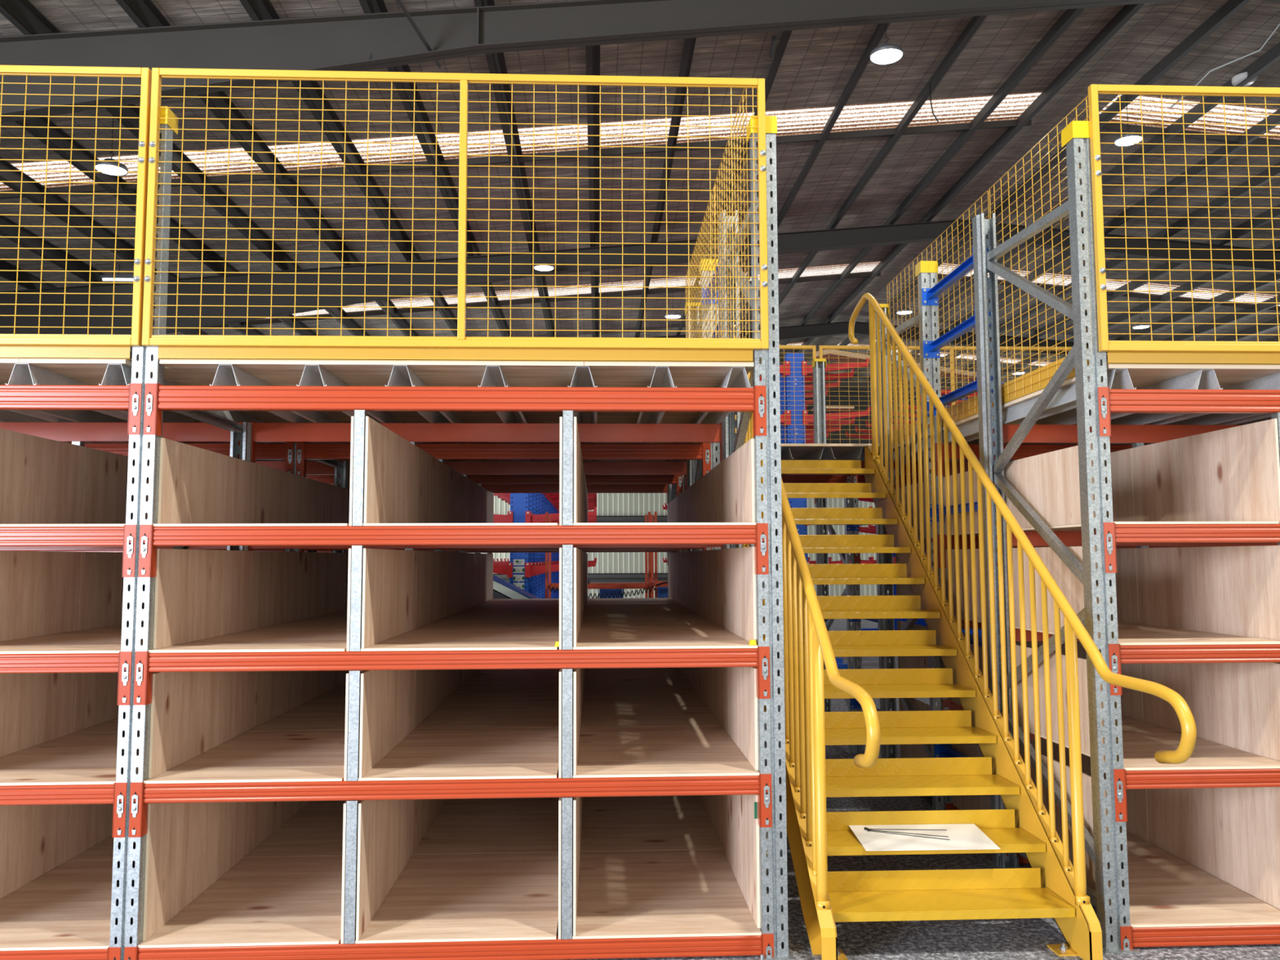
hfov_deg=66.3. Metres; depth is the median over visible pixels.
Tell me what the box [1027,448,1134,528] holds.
divider panel
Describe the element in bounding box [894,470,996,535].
divider panel
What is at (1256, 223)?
beam
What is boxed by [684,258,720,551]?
frame
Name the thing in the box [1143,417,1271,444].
joist
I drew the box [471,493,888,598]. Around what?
wall
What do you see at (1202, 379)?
joist
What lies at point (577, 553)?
divider panel
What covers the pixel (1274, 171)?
beam
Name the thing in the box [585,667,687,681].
shelf board
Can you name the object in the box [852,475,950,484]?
beam
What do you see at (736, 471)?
divider panel
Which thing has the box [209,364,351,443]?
joist
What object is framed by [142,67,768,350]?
panel
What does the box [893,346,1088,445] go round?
kick plate
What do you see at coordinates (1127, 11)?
beam
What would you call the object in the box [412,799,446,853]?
divider panel
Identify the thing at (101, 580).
divider panel
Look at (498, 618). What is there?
shelf board
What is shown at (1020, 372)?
light
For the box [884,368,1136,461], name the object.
joist
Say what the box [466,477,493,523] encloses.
divider panel
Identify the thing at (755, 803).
tape
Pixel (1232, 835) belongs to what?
divider panel
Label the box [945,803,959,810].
beam
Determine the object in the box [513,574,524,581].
label
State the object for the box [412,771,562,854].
shelf board
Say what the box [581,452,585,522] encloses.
divider panel
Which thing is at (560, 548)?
divider panel
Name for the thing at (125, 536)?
beam
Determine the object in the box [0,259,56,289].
trim
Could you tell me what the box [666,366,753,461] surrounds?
joist
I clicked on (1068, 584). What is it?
divider panel
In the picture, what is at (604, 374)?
decking
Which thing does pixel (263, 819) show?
divider panel
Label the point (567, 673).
post
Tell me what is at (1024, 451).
beam
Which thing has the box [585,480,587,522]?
divider panel
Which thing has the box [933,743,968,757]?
spacer
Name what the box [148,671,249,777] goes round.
divider panel
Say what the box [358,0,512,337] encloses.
beam
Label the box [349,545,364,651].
post
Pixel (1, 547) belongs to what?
beam
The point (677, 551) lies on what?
beam
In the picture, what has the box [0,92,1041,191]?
skylight
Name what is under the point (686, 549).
beam
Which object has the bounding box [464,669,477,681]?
divider panel
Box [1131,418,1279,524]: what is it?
divider panel
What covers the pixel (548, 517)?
frame
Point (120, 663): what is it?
beam
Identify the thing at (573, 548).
post
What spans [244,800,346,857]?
shelf board
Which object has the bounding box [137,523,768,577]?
beam
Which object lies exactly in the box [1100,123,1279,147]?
trim
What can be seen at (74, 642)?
shelf board
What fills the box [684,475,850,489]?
beam
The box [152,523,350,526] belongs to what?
shelf board
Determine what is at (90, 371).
decking
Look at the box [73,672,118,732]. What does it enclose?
divider panel
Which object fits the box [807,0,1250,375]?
beam
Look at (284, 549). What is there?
beam
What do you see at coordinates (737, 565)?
divider panel
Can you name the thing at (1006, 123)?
roof beam
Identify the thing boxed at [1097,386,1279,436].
beam
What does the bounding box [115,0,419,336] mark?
beam
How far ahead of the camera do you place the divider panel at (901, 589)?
6.18 m
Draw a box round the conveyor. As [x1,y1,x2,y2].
[493,574,539,599]
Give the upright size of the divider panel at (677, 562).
0.428 m
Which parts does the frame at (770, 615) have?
post, post, plate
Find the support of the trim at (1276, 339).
attached to the wall at (855, 399)
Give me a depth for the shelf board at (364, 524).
4.25 m
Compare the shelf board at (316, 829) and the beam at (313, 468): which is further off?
the beam at (313, 468)
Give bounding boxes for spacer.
[702,243,735,303]
[710,305,736,337]
[846,524,875,530]
[848,618,891,628]
[849,698,879,711]
[921,245,990,305]
[923,307,992,358]
[926,373,995,415]
[929,501,995,521]
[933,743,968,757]
[962,632,1000,648]
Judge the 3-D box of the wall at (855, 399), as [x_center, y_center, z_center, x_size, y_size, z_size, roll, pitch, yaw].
[5.358,-2.109,36.723,41.500,3.506,0.030,0,-5,-2]
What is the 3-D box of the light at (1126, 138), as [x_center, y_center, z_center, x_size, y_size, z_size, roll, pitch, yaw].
[6.978,-5.229,14.031,0.380,0.786,0.380,0,-5,-2]
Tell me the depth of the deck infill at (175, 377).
4.61 m
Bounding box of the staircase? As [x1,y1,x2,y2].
[733,293,1196,959]
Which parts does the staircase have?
handrail, newel post, newel post, handrail, newel post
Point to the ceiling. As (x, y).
(816, 66)
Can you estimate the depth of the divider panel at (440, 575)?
6.17 m
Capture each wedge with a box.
[554,640,562,646]
[748,639,756,644]
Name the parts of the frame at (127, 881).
post, post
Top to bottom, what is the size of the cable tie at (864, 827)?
0.010 m
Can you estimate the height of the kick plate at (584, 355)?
0.107 m
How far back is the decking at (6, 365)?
4.36 m
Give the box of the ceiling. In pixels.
[0,0,1279,390]
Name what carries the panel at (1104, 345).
attached to the frame at (1076, 134)
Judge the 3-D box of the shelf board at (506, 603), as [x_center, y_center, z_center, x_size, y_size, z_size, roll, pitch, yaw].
[-0.958,1.062,8.396,0.836,0.011,1.975,0,-5,-2]
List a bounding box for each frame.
[109,106,253,959]
[291,444,349,609]
[545,511,651,598]
[650,511,667,597]
[667,475,686,597]
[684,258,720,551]
[718,115,794,959]
[812,358,864,755]
[875,261,952,810]
[972,120,1139,953]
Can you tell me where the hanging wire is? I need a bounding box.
[928,83,938,121]
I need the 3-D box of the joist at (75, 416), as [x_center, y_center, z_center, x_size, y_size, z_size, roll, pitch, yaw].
[-3.203,-0.239,6.916,0.130,0.094,5.440,0,-5,-2]
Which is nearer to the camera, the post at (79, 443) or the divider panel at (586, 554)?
the post at (79, 443)
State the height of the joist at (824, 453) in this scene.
0.094 m
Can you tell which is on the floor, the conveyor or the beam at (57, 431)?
the conveyor
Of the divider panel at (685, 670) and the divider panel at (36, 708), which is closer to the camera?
the divider panel at (36, 708)
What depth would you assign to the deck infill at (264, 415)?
5.84 m
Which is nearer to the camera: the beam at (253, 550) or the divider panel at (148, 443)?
the divider panel at (148, 443)
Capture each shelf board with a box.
[0,524,125,527]
[0,631,121,653]
[0,732,138,785]
[0,859,112,951]
[68,835,113,860]
[73,717,118,733]
[79,624,121,631]
[137,855,342,947]
[143,729,345,783]
[148,629,346,653]
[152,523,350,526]
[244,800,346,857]
[248,683,346,730]
[253,610,346,629]
[355,852,558,943]
[358,727,559,781]
[360,627,559,651]
[363,523,559,526]
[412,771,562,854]
[414,681,559,728]
[416,608,559,628]
[464,668,559,682]
[465,598,559,609]
[572,848,761,938]
[573,522,755,525]
[573,626,757,649]
[573,725,759,777]
[580,608,721,627]
[580,680,721,727]
[580,795,723,851]
[585,597,687,608]
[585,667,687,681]
[917,531,978,538]
[949,698,1140,720]
[953,803,1146,842]
[955,616,1133,623]
[1005,521,1279,531]
[1008,623,1279,644]
[1019,720,1279,770]
[1126,842,1279,927]
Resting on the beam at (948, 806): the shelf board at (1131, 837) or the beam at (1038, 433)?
the shelf board at (1131, 837)
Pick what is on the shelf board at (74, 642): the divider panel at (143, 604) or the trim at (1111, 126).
the divider panel at (143, 604)
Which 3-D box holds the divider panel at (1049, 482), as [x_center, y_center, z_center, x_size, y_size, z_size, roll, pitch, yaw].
[2.090,0.048,5.008,0.012,0.375,1.150,0,-5,-2]
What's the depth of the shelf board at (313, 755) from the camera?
4.50 m
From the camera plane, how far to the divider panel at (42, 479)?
4.94 m
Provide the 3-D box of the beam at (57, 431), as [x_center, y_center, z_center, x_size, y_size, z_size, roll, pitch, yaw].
[-3.549,-0.210,5.360,2.697,0.223,0.054,0,-5,-2]
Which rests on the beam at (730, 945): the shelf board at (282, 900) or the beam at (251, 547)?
the shelf board at (282, 900)
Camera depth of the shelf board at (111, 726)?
5.39 m
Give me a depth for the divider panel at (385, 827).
4.48 m
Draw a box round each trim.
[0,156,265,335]
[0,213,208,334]
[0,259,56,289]
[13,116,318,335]
[194,271,880,329]
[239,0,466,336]
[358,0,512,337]
[395,0,441,67]
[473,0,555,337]
[493,573,667,582]
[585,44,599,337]
[596,515,875,524]
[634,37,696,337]
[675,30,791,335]
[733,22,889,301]
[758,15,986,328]
[768,35,777,57]
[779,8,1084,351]
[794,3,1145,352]
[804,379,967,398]
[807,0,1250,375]
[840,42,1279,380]
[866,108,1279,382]
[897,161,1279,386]
[937,274,1279,311]
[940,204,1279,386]
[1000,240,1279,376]
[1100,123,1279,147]
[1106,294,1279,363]
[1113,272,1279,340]
[1212,316,1279,341]
[1265,336,1279,341]
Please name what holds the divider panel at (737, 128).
attached to the frame at (770, 615)
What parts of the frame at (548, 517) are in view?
leg, leg, rail, rail, leg, leg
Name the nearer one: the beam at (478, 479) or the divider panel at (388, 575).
the divider panel at (388, 575)
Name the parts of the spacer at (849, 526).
plate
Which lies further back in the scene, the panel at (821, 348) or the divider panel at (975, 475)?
the panel at (821, 348)
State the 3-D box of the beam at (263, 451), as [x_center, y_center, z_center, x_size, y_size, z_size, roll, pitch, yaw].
[-3.590,-0.134,6.302,2.697,0.223,0.064,0,-5,-2]
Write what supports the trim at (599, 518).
attached to the wall at (607, 504)
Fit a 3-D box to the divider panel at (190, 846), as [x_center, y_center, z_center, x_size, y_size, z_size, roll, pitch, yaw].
[-2.100,1.693,4.694,0.012,0.560,1.150,0,-5,-2]
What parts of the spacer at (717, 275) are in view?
plate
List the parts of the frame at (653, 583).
leg, leg, rail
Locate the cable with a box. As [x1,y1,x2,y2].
[1169,23,1279,108]
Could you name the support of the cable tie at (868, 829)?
on the divider panel at (962, 836)
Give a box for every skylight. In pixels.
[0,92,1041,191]
[266,261,880,318]
[778,342,803,345]
[837,342,1053,365]
[937,262,1279,306]
[1098,94,1279,139]
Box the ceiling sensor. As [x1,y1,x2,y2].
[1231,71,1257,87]
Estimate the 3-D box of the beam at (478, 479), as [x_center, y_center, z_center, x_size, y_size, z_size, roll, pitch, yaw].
[-0.973,0.035,8.541,2.695,0.223,0.064,0,-5,-2]
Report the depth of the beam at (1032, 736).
5.45 m
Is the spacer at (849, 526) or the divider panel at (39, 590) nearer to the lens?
the divider panel at (39, 590)
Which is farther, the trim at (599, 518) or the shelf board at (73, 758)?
the trim at (599, 518)
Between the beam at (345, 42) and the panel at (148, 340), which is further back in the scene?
the beam at (345, 42)
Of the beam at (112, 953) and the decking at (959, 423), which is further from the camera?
the decking at (959, 423)
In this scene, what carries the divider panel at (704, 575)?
on the shelf board at (633, 617)
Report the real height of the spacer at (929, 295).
0.115 m
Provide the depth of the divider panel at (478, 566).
8.24 m
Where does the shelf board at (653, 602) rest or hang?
on the beam
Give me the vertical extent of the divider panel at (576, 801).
0.558 m
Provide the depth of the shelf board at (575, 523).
4.29 m
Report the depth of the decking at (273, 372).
4.48 m
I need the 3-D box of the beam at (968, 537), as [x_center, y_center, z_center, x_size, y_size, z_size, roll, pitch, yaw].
[3.318,0.472,6.554,2.698,0.223,0.064,0,-5,-2]
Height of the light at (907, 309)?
0.786 m
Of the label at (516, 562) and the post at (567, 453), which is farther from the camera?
the label at (516, 562)
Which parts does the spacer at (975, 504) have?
plate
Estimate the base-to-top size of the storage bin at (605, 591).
0.300 m
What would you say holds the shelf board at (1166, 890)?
on the beam at (1131, 937)
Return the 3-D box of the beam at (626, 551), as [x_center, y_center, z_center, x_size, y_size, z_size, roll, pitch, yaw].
[-1.022,0.738,9.671,2.695,0.223,0.054,0,-5,-2]
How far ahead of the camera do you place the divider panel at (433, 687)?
5.92 m
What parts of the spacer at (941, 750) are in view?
plate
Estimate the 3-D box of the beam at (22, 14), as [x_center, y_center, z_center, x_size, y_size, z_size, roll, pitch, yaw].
[-6.480,-4.326,14.902,0.170,0.224,42.800,0,-5,-2]
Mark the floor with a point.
(1008, 939)
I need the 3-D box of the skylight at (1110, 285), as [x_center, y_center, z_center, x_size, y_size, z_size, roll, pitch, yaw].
[12.663,-4.438,22.959,12.100,1.095,0.870,0,-5,-2]
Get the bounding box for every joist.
[0,383,262,461]
[0,409,128,443]
[5,363,311,461]
[98,364,350,462]
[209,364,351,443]
[296,364,456,461]
[385,364,501,461]
[478,365,547,461]
[568,365,597,461]
[626,366,676,461]
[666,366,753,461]
[780,446,793,460]
[796,446,835,460]
[832,446,864,461]
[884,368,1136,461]
[910,368,1222,461]
[959,372,1279,461]
[1010,413,1271,461]
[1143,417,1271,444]
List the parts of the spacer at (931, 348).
plate, plate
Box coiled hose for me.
[547,585,656,598]
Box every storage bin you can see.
[597,588,624,598]
[657,586,667,597]
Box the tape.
[754,802,756,818]
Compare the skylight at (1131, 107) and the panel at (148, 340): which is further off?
the skylight at (1131, 107)
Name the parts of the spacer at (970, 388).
plate, plate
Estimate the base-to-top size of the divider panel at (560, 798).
0.570 m
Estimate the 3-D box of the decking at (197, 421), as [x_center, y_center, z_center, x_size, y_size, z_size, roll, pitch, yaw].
[-2.567,-0.298,6.918,0.448,0.019,1.797,0,-5,-2]
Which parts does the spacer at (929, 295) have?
plate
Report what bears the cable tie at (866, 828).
on the divider panel at (962, 836)
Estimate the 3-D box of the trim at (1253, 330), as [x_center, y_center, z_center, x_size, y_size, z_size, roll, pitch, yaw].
[16.213,-4.598,15.911,0.170,0.224,42.800,0,-5,-2]
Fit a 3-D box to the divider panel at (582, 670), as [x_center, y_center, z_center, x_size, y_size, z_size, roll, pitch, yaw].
[-0.376,1.219,6.402,0.011,0.435,2.013,0,-5,-2]
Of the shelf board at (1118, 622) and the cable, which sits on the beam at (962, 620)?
the shelf board at (1118, 622)
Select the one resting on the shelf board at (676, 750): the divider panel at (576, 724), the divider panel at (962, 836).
the divider panel at (576, 724)
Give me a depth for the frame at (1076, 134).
4.47 m
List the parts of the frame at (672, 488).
post, post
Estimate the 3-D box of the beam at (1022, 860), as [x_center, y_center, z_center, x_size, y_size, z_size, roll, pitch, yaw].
[3.366,2.133,5.473,2.698,0.223,0.054,0,-5,-2]
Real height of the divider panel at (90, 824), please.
0.558 m
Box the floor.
[129,618,1279,959]
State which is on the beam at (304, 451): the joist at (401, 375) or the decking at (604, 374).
the joist at (401, 375)
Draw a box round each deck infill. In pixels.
[150,366,208,386]
[240,410,291,422]
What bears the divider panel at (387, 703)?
on the shelf board at (531, 753)
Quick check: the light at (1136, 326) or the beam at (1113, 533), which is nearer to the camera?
the beam at (1113, 533)
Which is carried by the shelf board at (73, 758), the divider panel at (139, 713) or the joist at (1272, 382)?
the divider panel at (139, 713)
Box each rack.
[493,362,596,648]
[662,352,874,669]
[845,382,1004,635]
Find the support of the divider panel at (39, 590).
on the shelf board at (74, 642)
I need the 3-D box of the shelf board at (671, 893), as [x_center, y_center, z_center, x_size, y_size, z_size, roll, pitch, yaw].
[0.090,1.976,4.742,0.802,0.011,1.198,0,-5,-2]
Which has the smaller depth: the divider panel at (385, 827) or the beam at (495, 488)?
the divider panel at (385, 827)
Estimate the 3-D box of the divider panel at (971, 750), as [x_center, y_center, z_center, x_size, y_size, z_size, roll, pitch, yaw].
[2.027,1.819,6.456,0.012,0.560,2.017,0,-5,-2]
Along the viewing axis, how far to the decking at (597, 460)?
8.52 m
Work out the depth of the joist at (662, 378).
4.79 m
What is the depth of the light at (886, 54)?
11.11 m
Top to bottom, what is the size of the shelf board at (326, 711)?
0.011 m
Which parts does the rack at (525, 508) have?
arm, arm, arm, arm, arm, arm, arm, arm, arm, arm, arm, arm, arm, arm, arm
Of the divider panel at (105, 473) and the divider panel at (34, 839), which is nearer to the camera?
the divider panel at (34, 839)
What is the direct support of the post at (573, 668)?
on the beam
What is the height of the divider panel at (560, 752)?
0.447 m
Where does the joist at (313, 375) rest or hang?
on the beam at (304, 451)
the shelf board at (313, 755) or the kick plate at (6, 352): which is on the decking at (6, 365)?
the kick plate at (6, 352)
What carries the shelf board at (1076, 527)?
on the beam at (1113, 533)
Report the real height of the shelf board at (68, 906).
0.011 m
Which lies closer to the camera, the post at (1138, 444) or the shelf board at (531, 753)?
the shelf board at (531, 753)
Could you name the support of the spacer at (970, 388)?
attached to the frame at (1076, 134)
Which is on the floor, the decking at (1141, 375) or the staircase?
the staircase
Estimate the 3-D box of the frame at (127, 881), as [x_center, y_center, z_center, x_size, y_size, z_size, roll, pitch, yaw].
[-2.167,0.237,4.792,0.150,3.690,1.280,0,-5,-2]
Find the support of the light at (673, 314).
hanging from the ceiling
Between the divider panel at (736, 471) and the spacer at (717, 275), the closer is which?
the divider panel at (736, 471)
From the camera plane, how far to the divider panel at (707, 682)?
6.00 m
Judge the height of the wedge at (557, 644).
0.022 m
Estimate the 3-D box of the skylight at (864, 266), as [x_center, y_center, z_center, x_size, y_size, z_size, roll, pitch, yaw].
[-3.031,-4.214,22.258,17.480,1.565,0.870,0,-5,-2]
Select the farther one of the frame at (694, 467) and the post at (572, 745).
the frame at (694, 467)
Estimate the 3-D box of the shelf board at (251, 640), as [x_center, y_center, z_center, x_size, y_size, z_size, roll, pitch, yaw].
[-1.697,0.774,4.761,0.819,0.011,1.198,0,-5,-2]
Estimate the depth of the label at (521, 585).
13.34 m
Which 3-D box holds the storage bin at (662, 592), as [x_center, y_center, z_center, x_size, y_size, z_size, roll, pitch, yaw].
[0.446,1.543,12.900,0.490,0.300,0.350,0,-5,-2]
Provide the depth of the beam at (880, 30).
13.93 m
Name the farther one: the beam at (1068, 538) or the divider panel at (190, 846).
the beam at (1068, 538)
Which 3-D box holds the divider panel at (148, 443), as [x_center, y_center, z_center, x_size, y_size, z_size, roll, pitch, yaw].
[-2.230,0.049,4.820,0.012,0.375,1.150,0,-5,-2]
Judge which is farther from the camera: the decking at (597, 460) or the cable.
the cable
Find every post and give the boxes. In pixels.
[71,441,84,446]
[343,800,359,943]
[346,670,362,781]
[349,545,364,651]
[352,409,367,526]
[561,668,573,777]
[561,797,572,939]
[562,410,573,525]
[562,544,573,649]
[572,668,573,730]
[572,745,573,855]
[573,442,573,523]
[573,547,577,630]
[1131,442,1143,448]
[1136,546,1148,548]
[1270,412,1279,463]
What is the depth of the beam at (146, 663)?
4.20 m
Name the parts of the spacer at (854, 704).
plate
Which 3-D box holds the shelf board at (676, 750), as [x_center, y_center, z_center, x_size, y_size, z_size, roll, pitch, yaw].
[0.088,1.313,4.795,0.802,0.011,1.198,0,-5,-2]
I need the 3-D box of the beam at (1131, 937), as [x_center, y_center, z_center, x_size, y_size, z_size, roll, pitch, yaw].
[3.417,2.038,4.294,2.698,0.223,0.064,0,-5,-2]
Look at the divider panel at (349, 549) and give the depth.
4.20 m
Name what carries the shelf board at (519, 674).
on the beam
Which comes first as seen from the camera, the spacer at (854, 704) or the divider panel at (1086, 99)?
the divider panel at (1086, 99)
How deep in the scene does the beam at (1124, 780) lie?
4.29 m
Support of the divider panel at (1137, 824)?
attached to the post
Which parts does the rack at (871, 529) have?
arm, arm, arm, arm, arm, arm, arm, arm, arm, arm, arm, arm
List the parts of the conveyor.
rail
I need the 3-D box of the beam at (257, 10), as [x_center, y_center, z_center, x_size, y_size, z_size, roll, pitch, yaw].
[-4.173,-4.528,15.018,0.170,0.224,42.800,0,-5,-2]
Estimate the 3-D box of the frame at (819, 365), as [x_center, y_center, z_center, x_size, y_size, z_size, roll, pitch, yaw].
[1.845,0.576,9.217,0.150,3.690,1.280,0,-5,-2]
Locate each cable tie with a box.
[864,826,946,830]
[866,827,948,837]
[867,828,950,839]
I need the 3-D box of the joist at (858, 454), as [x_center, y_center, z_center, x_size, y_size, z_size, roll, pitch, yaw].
[1.683,-0.113,8.718,0.130,0.094,2.420,0,-5,-2]
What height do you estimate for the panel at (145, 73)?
1.238 m
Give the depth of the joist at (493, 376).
4.71 m
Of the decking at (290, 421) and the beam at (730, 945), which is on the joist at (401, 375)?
the decking at (290, 421)
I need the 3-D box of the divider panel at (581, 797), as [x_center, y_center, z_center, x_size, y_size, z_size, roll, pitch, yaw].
[-0.373,1.821,6.354,0.011,0.558,2.013,0,-5,-2]
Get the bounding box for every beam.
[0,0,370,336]
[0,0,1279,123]
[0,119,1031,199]
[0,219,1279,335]
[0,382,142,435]
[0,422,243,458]
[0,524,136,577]
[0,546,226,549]
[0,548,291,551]
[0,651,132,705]
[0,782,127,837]
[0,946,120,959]
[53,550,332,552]
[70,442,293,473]
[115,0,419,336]
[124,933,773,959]
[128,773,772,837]
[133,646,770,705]
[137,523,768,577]
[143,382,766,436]
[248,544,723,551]
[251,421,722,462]
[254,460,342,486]
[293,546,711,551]
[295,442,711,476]
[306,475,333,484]
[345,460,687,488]
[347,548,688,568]
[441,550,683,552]
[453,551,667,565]
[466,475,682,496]
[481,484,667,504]
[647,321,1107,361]
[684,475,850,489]
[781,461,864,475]
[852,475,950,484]
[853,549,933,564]
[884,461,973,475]
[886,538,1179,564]
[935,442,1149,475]
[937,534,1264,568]
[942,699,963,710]
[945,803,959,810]
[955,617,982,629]
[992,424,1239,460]
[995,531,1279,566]
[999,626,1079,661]
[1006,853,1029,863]
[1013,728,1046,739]
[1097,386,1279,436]
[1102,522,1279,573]
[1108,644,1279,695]
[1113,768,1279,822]
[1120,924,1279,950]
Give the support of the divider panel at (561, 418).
attached to the post at (567, 453)
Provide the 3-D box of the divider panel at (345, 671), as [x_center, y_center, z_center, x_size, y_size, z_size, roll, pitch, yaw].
[-2.257,1.378,8.313,0.012,0.437,1.977,0,-5,-2]
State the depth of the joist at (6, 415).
5.52 m
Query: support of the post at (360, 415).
on the beam at (151, 537)
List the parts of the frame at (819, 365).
guard panel, post, post, plate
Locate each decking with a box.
[0,358,128,421]
[19,358,264,421]
[159,359,583,422]
[197,421,317,443]
[289,421,573,443]
[455,459,559,461]
[584,361,753,422]
[597,422,693,444]
[597,459,666,461]
[780,443,879,460]
[893,420,978,449]
[961,364,1279,422]
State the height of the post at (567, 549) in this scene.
0.451 m
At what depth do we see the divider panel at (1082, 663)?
4.94 m
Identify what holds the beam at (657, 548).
attached to the frame at (694, 467)
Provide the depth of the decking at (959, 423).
6.56 m
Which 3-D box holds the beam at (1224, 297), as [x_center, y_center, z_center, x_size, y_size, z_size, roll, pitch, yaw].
[13.904,-4.798,15.826,0.170,0.224,42.800,0,-5,-2]
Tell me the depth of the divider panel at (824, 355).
13.97 m
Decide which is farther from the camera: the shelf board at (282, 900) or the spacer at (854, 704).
the spacer at (854, 704)
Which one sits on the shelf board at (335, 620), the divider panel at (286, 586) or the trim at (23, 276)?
the divider panel at (286, 586)
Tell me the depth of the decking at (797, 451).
7.59 m
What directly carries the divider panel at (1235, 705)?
attached to the post
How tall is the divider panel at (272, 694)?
0.437 m
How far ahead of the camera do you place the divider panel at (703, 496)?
6.22 m
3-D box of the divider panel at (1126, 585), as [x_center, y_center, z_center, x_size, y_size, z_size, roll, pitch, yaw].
[2.792,0.688,6.582,0.011,0.438,2.013,0,-5,-2]
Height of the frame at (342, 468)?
2.440 m
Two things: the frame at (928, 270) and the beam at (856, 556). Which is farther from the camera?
the beam at (856, 556)
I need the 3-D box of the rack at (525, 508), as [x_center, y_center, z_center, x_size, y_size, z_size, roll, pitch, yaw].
[-1.924,0.986,19.617,2.120,4.560,12.515,0,-5,-2]
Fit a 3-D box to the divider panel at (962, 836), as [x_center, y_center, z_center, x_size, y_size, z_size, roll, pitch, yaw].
[1.305,1.652,4.535,0.606,0.028,0.315,0,-5,-2]
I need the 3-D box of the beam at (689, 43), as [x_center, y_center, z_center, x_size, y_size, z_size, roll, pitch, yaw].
[0.442,-4.932,15.252,0.170,0.224,42.800,0,-5,-2]
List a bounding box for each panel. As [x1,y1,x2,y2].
[0,65,151,346]
[0,428,85,524]
[0,551,80,641]
[0,672,75,756]
[0,804,70,898]
[68,773,137,859]
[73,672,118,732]
[77,551,123,631]
[82,447,128,524]
[130,841,135,919]
[136,671,158,771]
[140,602,144,645]
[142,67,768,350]
[142,801,245,940]
[145,441,150,519]
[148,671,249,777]
[153,548,253,648]
[157,437,255,524]
[244,800,310,857]
[248,670,344,730]
[250,551,346,629]
[253,463,347,523]
[340,800,361,943]
[343,670,349,683]
[343,670,367,781]
[346,548,351,651]
[349,416,362,526]
[355,799,413,940]
[359,670,414,777]
[361,548,417,648]
[364,416,417,523]
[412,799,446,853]
[413,669,464,728]
[415,551,465,628]
[417,447,466,523]
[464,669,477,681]
[465,552,493,608]
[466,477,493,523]
[558,668,562,777]
[558,797,561,939]
[559,417,563,525]
[559,547,562,649]
[573,417,581,522]
[573,547,581,646]
[573,668,580,774]
[573,796,580,936]
[580,550,585,626]
[580,668,585,725]
[580,796,583,846]
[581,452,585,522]
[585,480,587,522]
[585,552,587,606]
[668,489,687,522]
[668,551,687,607]
[679,667,688,679]
[684,186,715,337]
[686,463,719,522]
[687,549,720,626]
[688,666,721,724]
[700,795,723,848]
[713,88,750,337]
[719,438,755,522]
[720,546,756,643]
[721,666,758,769]
[722,794,759,928]
[810,406,854,411]
[816,349,977,382]
[818,345,1071,443]
[848,823,999,851]
[886,190,992,439]
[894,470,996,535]
[895,548,999,621]
[897,620,1003,716]
[898,697,991,809]
[988,95,1107,399]
[1004,443,1095,528]
[1006,546,1100,638]
[1009,640,1143,720]
[1009,643,1105,759]
[1013,739,1149,843]
[1019,746,1111,905]
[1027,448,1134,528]
[1088,84,1279,352]
[1115,548,1139,623]
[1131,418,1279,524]
[1136,545,1279,640]
[1141,662,1279,761]
[1146,786,1279,910]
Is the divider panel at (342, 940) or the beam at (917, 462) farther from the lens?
the beam at (917, 462)
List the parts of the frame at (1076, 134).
post, plate, post, plate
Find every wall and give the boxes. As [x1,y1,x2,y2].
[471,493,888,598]
[804,389,921,443]
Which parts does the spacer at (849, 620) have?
plate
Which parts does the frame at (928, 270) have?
post, post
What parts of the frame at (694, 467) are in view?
post, post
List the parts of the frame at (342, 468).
post, post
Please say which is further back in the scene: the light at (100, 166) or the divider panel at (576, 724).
the light at (100, 166)
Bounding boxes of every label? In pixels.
[513,559,524,565]
[513,566,524,573]
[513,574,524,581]
[513,582,524,589]
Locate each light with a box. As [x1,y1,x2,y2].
[95,115,128,176]
[100,264,133,280]
[533,228,554,271]
[664,301,680,319]
[869,27,903,65]
[896,291,912,315]
[1011,367,1025,374]
[1113,94,1142,146]
[1132,297,1150,328]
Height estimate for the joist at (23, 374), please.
0.094 m
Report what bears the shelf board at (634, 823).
on the beam
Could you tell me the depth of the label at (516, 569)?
13.36 m
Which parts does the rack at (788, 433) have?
arm, arm, arm, arm, arm, arm, arm, arm, arm, arm, arm, arm, arm, arm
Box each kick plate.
[0,333,132,359]
[158,334,752,362]
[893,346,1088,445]
[1106,340,1279,364]
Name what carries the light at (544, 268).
hanging from the ceiling
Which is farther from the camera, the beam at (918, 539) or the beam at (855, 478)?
the beam at (855, 478)
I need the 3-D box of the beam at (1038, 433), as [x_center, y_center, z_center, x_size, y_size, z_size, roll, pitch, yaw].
[3.357,-0.212,5.660,2.698,0.223,0.054,0,-5,-2]
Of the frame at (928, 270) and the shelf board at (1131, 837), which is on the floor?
the frame at (928, 270)
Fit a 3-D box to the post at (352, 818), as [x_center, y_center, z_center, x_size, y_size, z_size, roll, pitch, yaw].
[-1.215,1.646,4.135,0.045,0.583,0.051,0,-5,-2]

